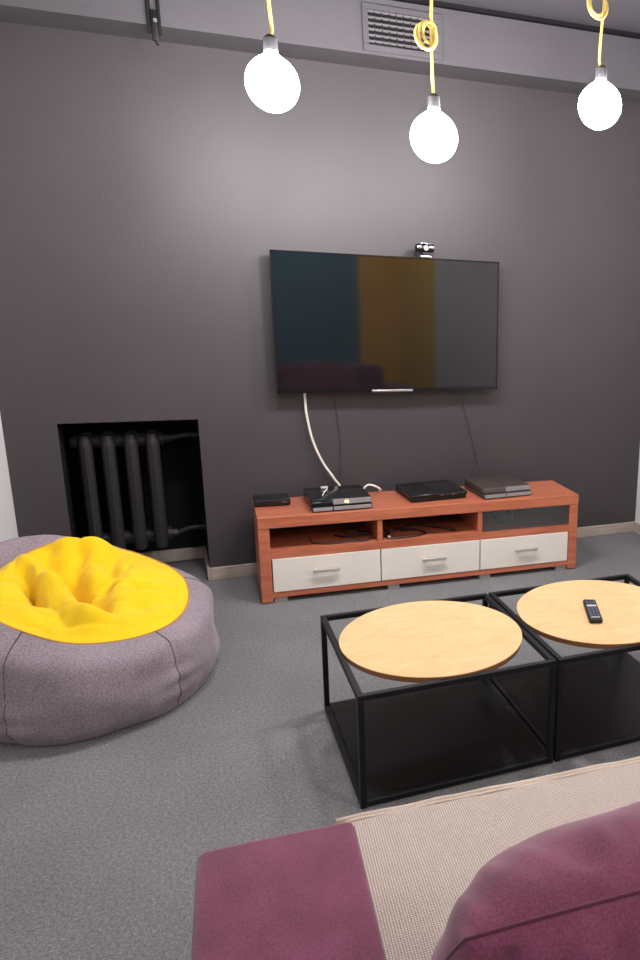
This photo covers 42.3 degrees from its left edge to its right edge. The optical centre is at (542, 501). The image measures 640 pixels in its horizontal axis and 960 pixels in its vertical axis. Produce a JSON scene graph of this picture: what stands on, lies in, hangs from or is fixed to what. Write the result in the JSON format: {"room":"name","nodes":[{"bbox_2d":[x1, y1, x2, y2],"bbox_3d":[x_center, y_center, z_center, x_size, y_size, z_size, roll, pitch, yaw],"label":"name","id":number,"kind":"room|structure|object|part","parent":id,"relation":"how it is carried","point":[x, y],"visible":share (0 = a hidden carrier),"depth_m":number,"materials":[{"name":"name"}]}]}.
{"room":"lounge","nodes":[
{"label":"lounge","id":0,"kind":"room"},
{"bbox_2d":[0,415,17,541],"bbox_3d":[-2.515,-0.893,2.880,0.609,2.950,0.420,-5,16,-25],"label":"wall","id":1,"kind":"structure","parent":0,"point":[8,526],"depth_m":3.32,"materials":[{"name":"white paint"}]},
{"bbox_2d":[0,21,639,567],"bbox_3d":[-1.167,-1.133,3.969,4.007,2.950,0.420,-5,16,-25],"label":"wall","id":2,"kind":"structure","parent":0,"point":[146,196],"depth_m":3.69,"materials":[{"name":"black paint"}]},
{"bbox_2d":[67,419,205,552],"bbox_3d":[-2.096,-0.098,4.017,0.678,0.866,0.060,-5,16,-25],"label":"wall niche","id":3,"kind":"object","parent":2,"relation":"in","point":[180,456],"depth_m":4.03,"materials":[{"name":"black paint"}]},
{"bbox_2d":[139,546,210,580],"bbox_3d":[-2.011,0.343,3.922,0.578,0.066,0.389,-5,16,-25],"label":"baseboard","id":4,"kind":"structure","parent":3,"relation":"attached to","point":[171,555],"depth_m":4.13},
{"bbox_2d":[70,429,205,549],"bbox_3d":[-1.982,-0.059,3.814,0.554,0.583,0.172,-5,16,-25],"label":"radiator","id":5,"kind":"object","parent":2,"relation":"attached to","point":[86,443],"visible":0.94,"depth_m":3.73,"materials":[{"name":"metal"}]},
{"bbox_2d":[333,393,341,482],"bbox_3d":[-1.062,-0.110,4.040,0.038,0.936,0.025,-5,16,-25],"label":"cable","id":6,"kind":"object","parent":2,"relation":"attached to","point":[333,393],"visible":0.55,"depth_m":4.00,"materials":[{"name":"plastic"}]},
{"bbox_2d":[269,249,498,393],"bbox_3d":[-0.774,-0.899,3.927,1.145,0.668,0.106,-5,16,-25],"label":"television","id":7,"kind":"object","parent":2,"relation":"attached to","point":[342,322],"visible":1,"depth_m":3.86,"materials":[{"name":"black plastic"}]},
{"bbox_2d":[303,393,340,485],"bbox_3d":[-1.112,-0.100,3.988,0.199,0.934,0.025,-5,16,-25],"label":"cable","id":8,"kind":"object","parent":7,"relation":"hanging from","point":[304,394],"visible":0.69,"depth_m":3.91,"materials":[{"name":"white plastic"}]},
{"bbox_2d":[415,243,434,257],"bbox_3d":[-0.591,-1.261,3.873,0.096,0.070,0.048,-5,16,-25],"label":"webcam","id":9,"kind":"object","parent":7,"relation":"attached to","point":[424,248],"visible":1,"depth_m":3.86,"materials":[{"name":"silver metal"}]},
{"bbox_2d":[460,390,478,477],"bbox_3d":[-0.411,-0.172,4.341,0.123,0.944,0.035,-5,16,-25],"label":"cable","id":10,"kind":"object","parent":7,"relation":"hanging from","point":[460,390],"visible":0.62,"depth_m":4.30,"materials":[{"name":"plastic"}]},
{"bbox_2d":[210,521,634,579],"bbox_3d":[-0.537,0.262,4.419,2.516,0.066,0.014,-5,16,-25],"label":"baseboard","id":11,"kind":"structure","parent":2,"relation":"attached to","point":[250,569],"depth_m":4.76,"materials":[{"name":"beige wood"}]},
{"bbox_2d":[0,532,639,959],"bbox_3d":[0.036,1.026,1.843,4.007,0.080,6.345,-5,16,-25],"label":"floor","id":12,"kind":"structure","parent":0,"point":[103,838],"depth_m":2.31,"materials":[{"name":"grey carpet"}]},
{"bbox_2d":[0,535,219,745],"bbox_3d":[-1.641,0.430,2.784,0.866,0.493,0.924,-5,16,-25],"label":"bean bag","id":13,"kind":"object","parent":12,"relation":"on","point":[98,638],"visible":1,"depth_m":2.58,"materials":[{"name":"grey fabric"}]},
{"bbox_3d":[-1.639,0.314,2.780,0.656,0.251,0.687,-5,16,-25],"label":"yellow seat","id":14,"kind":"part","parent":13,"relation":"part of","materials":[{"name":"fabric"}]},
{"bbox_2d":[191,822,385,959],"bbox_3d":[0.620,0.742,1.341,2.235,0.760,1.085,-4,16,-21],"label":"sofa","id":15,"kind":"object","parent":12,"relation":"on","point":[302,895],"visible":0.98,"depth_m":1.11,"materials":[{"name":"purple fabric"}]},
{"bbox_2d":[336,756,639,959],"bbox_3d":[0.562,0.763,1.474,1.755,0.208,0.865,-4,16,-21],"label":"throw blanket","id":16,"kind":"object","parent":15,"relation":"on","point":[420,857],"visible":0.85,"depth_m":1.48,"materials":[{"name":"fabric"}]},
{"bbox_2d":[431,801,639,959],"bbox_3d":[0.181,0.549,0.999,0.665,0.370,0.326,-4,16,-21],"label":"cushion","id":17,"kind":"object","parent":16,"relation":"on","point":[569,891],"visible":1,"depth_m":0.82,"materials":[{"name":"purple fabric"}]},
{"bbox_2d":[253,480,578,602],"bbox_3d":[-0.620,0.182,4.009,1.620,0.420,0.380,-4,16,-23],"label":"tv stand","id":18,"kind":"object","parent":12,"relation":"on","point":[542,532],"visible":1,"depth_m":3.87,"materials":[{"name":"red wood"}]},
{"bbox_3d":[-1.349,0.258,3.726,0.050,0.360,0.350,-4,16,-23],"label":"panel","id":19,"kind":"part","parent":18,"relation":"part of","materials":[{"name":"red wood"}]},
{"bbox_2d":[253,493,290,506],"bbox_3d":[-1.316,-0.007,3.748,0.165,0.034,0.127,-4,16,-22],"label":"box","id":20,"kind":"object","parent":18,"relation":"on","point":[281,498],"visible":1,"depth_m":3.71,"materials":[{"name":"grey plastic"}]},
{"bbox_3d":[-1.080,0.296,3.815,0.500,0.162,0.282,-4,16,-23],"label":"drawer","id":21,"kind":"part","parent":18,"relation":"part of","materials":[{"name":"white wood"}]},
{"bbox_3d":[-1.028,0.323,3.671,0.124,0.014,0.029,-4,16,-23],"label":"handle","id":22,"kind":"part","parent":18,"relation":"part of","materials":[{"name":"metal"}]},
{"bbox_2d":[303,485,372,512],"bbox_3d":[-1.005,-0.017,3.782,0.282,0.056,0.284,-5,16,-24],"label":"game console","id":23,"kind":"object","parent":18,"relation":"on","point":[348,497],"visible":1,"depth_m":3.71,"materials":[{"name":"grey plastic"}]},
{"bbox_2d":[309,536,372,543],"bbox_3d":[-0.971,0.181,3.730,0.299,0.029,0.065,-2,15,-15],"label":"cable","id":24,"kind":"object","parent":18,"relation":"on","point":[310,536],"visible":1,"depth_m":3.71,"materials":[{"name":"black plastic"}]},
{"bbox_2d":[333,522,370,537],"bbox_3d":[-0.978,0.130,3.872,0.238,0.059,0.165,14,19,38],"label":"cable","id":25,"kind":"object","parent":18,"relation":"on","point":[359,532],"visible":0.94,"depth_m":3.83,"materials":[{"name":"black plastic"}]},
{"bbox_2d":[363,484,380,491],"bbox_3d":[-0.880,-0.068,3.983,0.102,0.054,0.035,-9,18,-36],"label":"cable","id":26,"kind":"object","parent":18,"relation":"on","point":[365,486],"visible":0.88,"depth_m":3.97,"materials":[{"name":"white plastic"}]},
{"bbox_2d":[382,527,425,538],"bbox_3d":[-0.715,0.142,3.930,0.211,0.020,0.236,-5,16,-25],"label":"cable","id":27,"kind":"object","parent":18,"relation":"on","point":[398,528],"visible":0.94,"depth_m":3.90,"materials":[{"name":"black plastic"}]},
{"bbox_3d":[-0.693,0.151,4.176,1.520,0.340,0.008,-4,16,-23],"label":"panel","id":28,"kind":"part","parent":18,"relation":"part of","materials":[{"name":"brown wood"}]},
{"bbox_3d":[-0.620,0.002,3.975,1.620,0.054,0.353,-4,16,-23],"label":"panel","id":29,"kind":"part","parent":18,"relation":"part of","materials":[{"name":"red wood"}]},
{"bbox_2d":[269,509,568,558],"bbox_3d":[-0.624,0.154,4.012,1.520,0.038,0.338,-4,16,-23],"label":"shelf","id":30,"kind":"object","parent":18,"relation":"attached to","point":[288,542],"depth_m":3.93,"materials":[{"name":"red wood"}]},
{"bbox_3d":[-0.630,0.345,4.062,1.520,0.026,0.338,-4,16,-23],"label":"rail","id":31,"kind":"part","parent":18,"relation":"part of","materials":[{"name":"red wood"}]},
{"bbox_2d":[401,523,455,530],"bbox_3d":[-0.588,0.122,4.007,0.293,0.028,0.070,3,15,4],"label":"cable","id":32,"kind":"object","parent":18,"relation":"on","point":[454,529],"visible":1,"depth_m":3.99,"materials":[{"name":"black plastic"}]},
{"bbox_3d":[-0.612,0.260,4.010,0.506,0.162,0.282,-4,16,-23],"label":"drawer","id":33,"kind":"part","parent":18,"relation":"part of","materials":[{"name":"white wood"}]},
{"bbox_2d":[395,480,466,502],"bbox_3d":[-0.580,-0.056,4.009,0.300,0.044,0.279,-6,16,-27],"label":"game console","id":34,"kind":"object","parent":18,"relation":"on","point":[425,491],"visible":1,"depth_m":3.95,"materials":[{"name":"grey plastic"}]},
{"bbox_3d":[-0.542,0.285,3.874,0.124,0.014,0.029,-4,16,-23],"label":"handle","id":35,"kind":"part","parent":18,"relation":"part of","materials":[{"name":"metal"}]},
{"bbox_2d":[464,475,531,499],"bbox_3d":[-0.238,-0.079,4.116,0.272,0.056,0.274,-6,17,-28],"label":"game console","id":36,"kind":"object","parent":18,"relation":"on","point":[503,486],"visible":1,"depth_m":4.05,"materials":[{"name":"grey plastic"}]},
{"bbox_2d":[493,509,513,522],"bbox_3d":[-0.211,0.071,4.172,0.098,0.068,0.080,-5,16,-25],"label":"box","id":37,"kind":"object","parent":18,"relation":"on","point":[502,516],"visible":0.88,"depth_m":4.14,"materials":[{"name":"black plastic"}]},
{"bbox_3d":[-0.147,0.225,4.205,0.495,0.162,0.282,-4,16,-23],"label":"drawer","id":38,"kind":"part","parent":18,"relation":"part of","materials":[{"name":"white wood"}]},
{"bbox_3d":[-0.084,0.086,4.048,0.486,0.105,0.005,-4,16,-23],"label":"glass door","id":39,"kind":"part","parent":18,"relation":"part of","materials":[{"name":"black glass"}]},
{"bbox_3d":[-0.086,0.251,4.065,0.124,0.014,0.029,-4,16,-23],"label":"handle","id":40,"kind":"part","parent":18,"relation":"part of","materials":[{"name":"metal"}]},
{"bbox_3d":[0.095,0.148,4.331,0.050,0.360,0.350,-4,16,-23],"label":"panel","id":41,"kind":"part","parent":18,"relation":"part of","materials":[{"name":"red wood"}]},
{"bbox_2d":[320,593,556,808],"bbox_3d":[-0.362,0.604,2.536,0.606,0.363,0.601,-5,16,-25],"label":"coffee table","id":42,"kind":"object","parent":12,"relation":"on","point":[453,726],"visible":1,"depth_m":2.47,"materials":[{"name":"black metal"}]},
{"bbox_3d":[-0.752,0.569,2.672,0.018,0.337,0.018,-5,16,-25],"label":"leg","id":43,"kind":"part","parent":42,"relation":"part of","materials":[{"name":"black metal"}]},
{"bbox_3d":[-0.506,0.710,2.162,0.018,0.337,0.018,-5,16,-25],"label":"leg","id":44,"kind":"part","parent":42,"relation":"part of","materials":[{"name":"black metal"}]},
{"bbox_3d":[-0.367,0.767,2.578,0.606,0.018,0.601,-5,16,-25],"label":"frame","id":45,"kind":"part","parent":42,"relation":"part of","materials":[{"name":"black metal"}]},
{"bbox_3d":[-0.367,0.764,2.577,0.571,0.012,0.566,-5,16,-25],"label":"panel","id":46,"kind":"part","parent":42,"relation":"part of","materials":[{"name":"black glass"}]},
{"bbox_3d":[-0.357,0.445,2.494,0.606,0.018,0.601,-5,16,-25],"label":"frame","id":47,"kind":"part","parent":42,"relation":"part of","materials":[{"name":"black metal"}]},
{"bbox_3d":[-0.219,0.523,2.916,0.018,0.337,0.018,-5,16,-25],"label":"leg","id":48,"kind":"part","parent":42,"relation":"part of","materials":[{"name":"black metal"}]},
{"bbox_3d":[0.027,0.664,2.406,0.018,0.337,0.018,-5,16,-25],"label":"leg","id":49,"kind":"part","parent":42,"relation":"part of","materials":[{"name":"black metal"}]},
{"bbox_2d":[488,574,639,761],"bbox_3d":[0.194,0.556,2.791,0.606,0.363,0.601,-5,16,-25],"label":"coffee table","id":50,"kind":"object","parent":12,"relation":"on","point":[597,698],"visible":0.94,"depth_m":2.73,"materials":[{"name":"beige wood"}]},
{"bbox_3d":[0.050,0.662,2.417,0.018,0.337,0.018,-5,16,-25],"label":"leg","id":51,"kind":"part","parent":50,"relation":"part of","materials":[{"name":"black metal"}]},
{"bbox_3d":[0.199,0.397,2.749,0.606,0.018,0.601,-5,16,-25],"label":"frame","id":52,"kind":"part","parent":50,"relation":"part of","materials":[{"name":"black metal"}]},
{"bbox_3d":[0.189,0.719,2.833,0.606,0.018,0.601,-5,16,-25],"label":"frame","id":53,"kind":"part","parent":50,"relation":"part of","materials":[{"name":"black metal"}]},
{"bbox_3d":[0.189,0.716,2.832,0.571,0.012,0.566,-5,16,-25],"label":"panel","id":54,"kind":"part","parent":50,"relation":"part of","materials":[{"name":"black glass"}]},
{"bbox_2d":[583,599,602,622],"bbox_3d":[0.175,0.382,2.700,0.047,0.019,0.184,1,15,-5],"label":"remote control","id":55,"kind":"object","parent":50,"relation":"on","point":[590,605],"visible":1,"depth_m":2.68,"materials":[{"name":"grey plastic"}]},
{"bbox_2d":[0,0,639,101],"bbox_3d":[-0.994,-2.113,3.416,3.807,0.348,0.220,-5,16,-25],"label":"beam","id":56,"kind":"structure","parent":0,"point":[476,47],"depth_m":3.41,"materials":[{"name":"paint"}]},
{"bbox_2d":[145,0,161,45],"bbox_3d":[-1.539,-1.961,3.045,0.049,0.285,0.025,-5,16,-25],"label":"bracket","id":57,"kind":"object","parent":56,"relation":"attached to","point":[153,15],"visible":1,"depth_m":3.06,"materials":[{"name":"black metal"}]},
{"bbox_2d":[361,2,443,60],"bbox_3d":[-0.625,-2.111,3.467,0.370,0.188,0.012,-7,17,-25],"label":"ceiling vent","id":58,"kind":"object","parent":56,"relation":"in","point":[385,29],"visible":0.94,"depth_m":3.45,"materials":[{"name":"metal"}]},
{"bbox_2d":[393,0,639,38],"bbox_3d":[-0.995,-2.234,3.395,3.807,0.171,0.198,-5,16,-25],"label":"trim","id":59,"kind":"structure","parent":56,"relation":"attached to","point":[438,4],"depth_m":3.70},
{"bbox_2d":[435,0,639,32],"bbox_3d":[0.209,-1.632,0.967,4.007,0.244,5.950,-5,16,-25],"label":"ceiling","id":60,"kind":"structure","parent":0,"point":[623,15],"depth_m":3.63,"materials":[{"name":"paint"}]},
{"bbox_2d":[245,0,299,112],"bbox_3d":[-0.848,-1.595,2.377,0.164,0.721,0.164,-5,16,-25],"label":"pendant lamp","id":61,"kind":"object","parent":60,"relation":"hanging from","point":[271,82],"visible":1,"depth_m":2.40,"materials":[{"name":"white glass"}]},
{"bbox_2d":[263,34,277,52],"bbox_3d":[-0.853,-1.439,2.418,0.045,0.049,0.045,-5,16,-25],"label":"socket","id":62,"kind":"object","parent":61,"relation":"attached to","point":[270,42],"depth_m":2.40,"materials":[{"name":"silver metal"}]},
{"bbox_3d":[-0.843,-1.690,2.354,0.018,0.486,0.011,-5,16,-25],"label":"cord","id":63,"kind":"part","parent":61,"relation":"part of","materials":[{"name":"yellow fabric"}]},
{"bbox_3d":[-0.856,-1.334,2.446,0.164,0.180,0.164,-5,16,-25],"label":"bulb","id":64,"kind":"part","parent":61,"relation":"part of","materials":[{"name":"white glass"}]},
{"bbox_2d":[410,0,457,162],"bbox_3d":[-0.369,-1.601,2.615,0.164,0.838,0.164,-5,16,-25],"label":"pendant lamp","id":65,"kind":"object","parent":60,"relation":"hanging from","point":[433,135],"visible":1,"depth_m":2.64,"materials":[{"name":"white glass"}]},
{"bbox_3d":[-0.386,-1.692,2.577,0.091,0.604,0.029,-8,18,-34],"label":"cord","id":66,"kind":"part","parent":65,"relation":"part of","materials":[{"name":"yellow fabric"}]},
{"bbox_2d":[427,93,439,108],"bbox_3d":[-0.376,-1.387,2.670,0.045,0.049,0.045,-5,16,-25],"label":"socket","id":67,"kind":"object","parent":65,"relation":"attached to","point":[433,102],"depth_m":2.65,"materials":[{"name":"silver metal"}]},
{"bbox_3d":[-0.379,-1.282,2.698,0.164,0.180,0.164,-5,16,-25],"label":"bulb","id":68,"kind":"part","parent":65,"relation":"part of","materials":[{"name":"white glass"}]},
{"bbox_2d":[578,0,620,129],"bbox_3d":[0.226,-1.755,2.869,0.164,0.679,0.164,-5,16,-25],"label":"pendant lamp","id":69,"kind":"object","parent":60,"relation":"hanging from","point":[599,105],"visible":1,"depth_m":2.88,"materials":[{"name":"white glass"}]},
{"bbox_3d":[0.205,-1.846,2.833,0.092,0.446,0.032,-9,18,-35],"label":"cord","id":70,"kind":"part","parent":69,"relation":"part of","materials":[{"name":"yellow fabric"}]},
{"bbox_3d":[0.218,-1.513,2.932,0.164,0.180,0.164,-5,16,-25],"label":"bulb","id":71,"kind":"part","parent":69,"relation":"part of","materials":[{"name":"white glass"}]},
{"bbox_2d":[595,64,606,79],"bbox_3d":[0.222,-1.618,2.904,0.045,0.049,0.045,-5,16,-25],"label":"socket","id":72,"kind":"object","parent":69,"relation":"attached to","point":[601,70],"depth_m":2.89,"materials":[{"name":"silver metal"}]},
{"bbox_2d":[635,451,639,523],"bbox_3d":[1.615,-0.726,2.752,0.100,2.950,4.300,-5,16,-25],"label":"wall","id":73,"kind":"structure","parent":0,"point":[637,515],"depth_m":4.90,"materials":[{"name":"white paint"}]},
{"bbox_2d":[634,522,639,533],"bbox_3d":[1.521,0.676,3.085,0.014,0.066,4.286,-5,16,-25],"label":"baseboard","id":74,"kind":"structure","parent":73,"relation":"attached to","point":[636,525],"depth_m":4.91,"materials":[{"name":"beige wood"}]}
]}

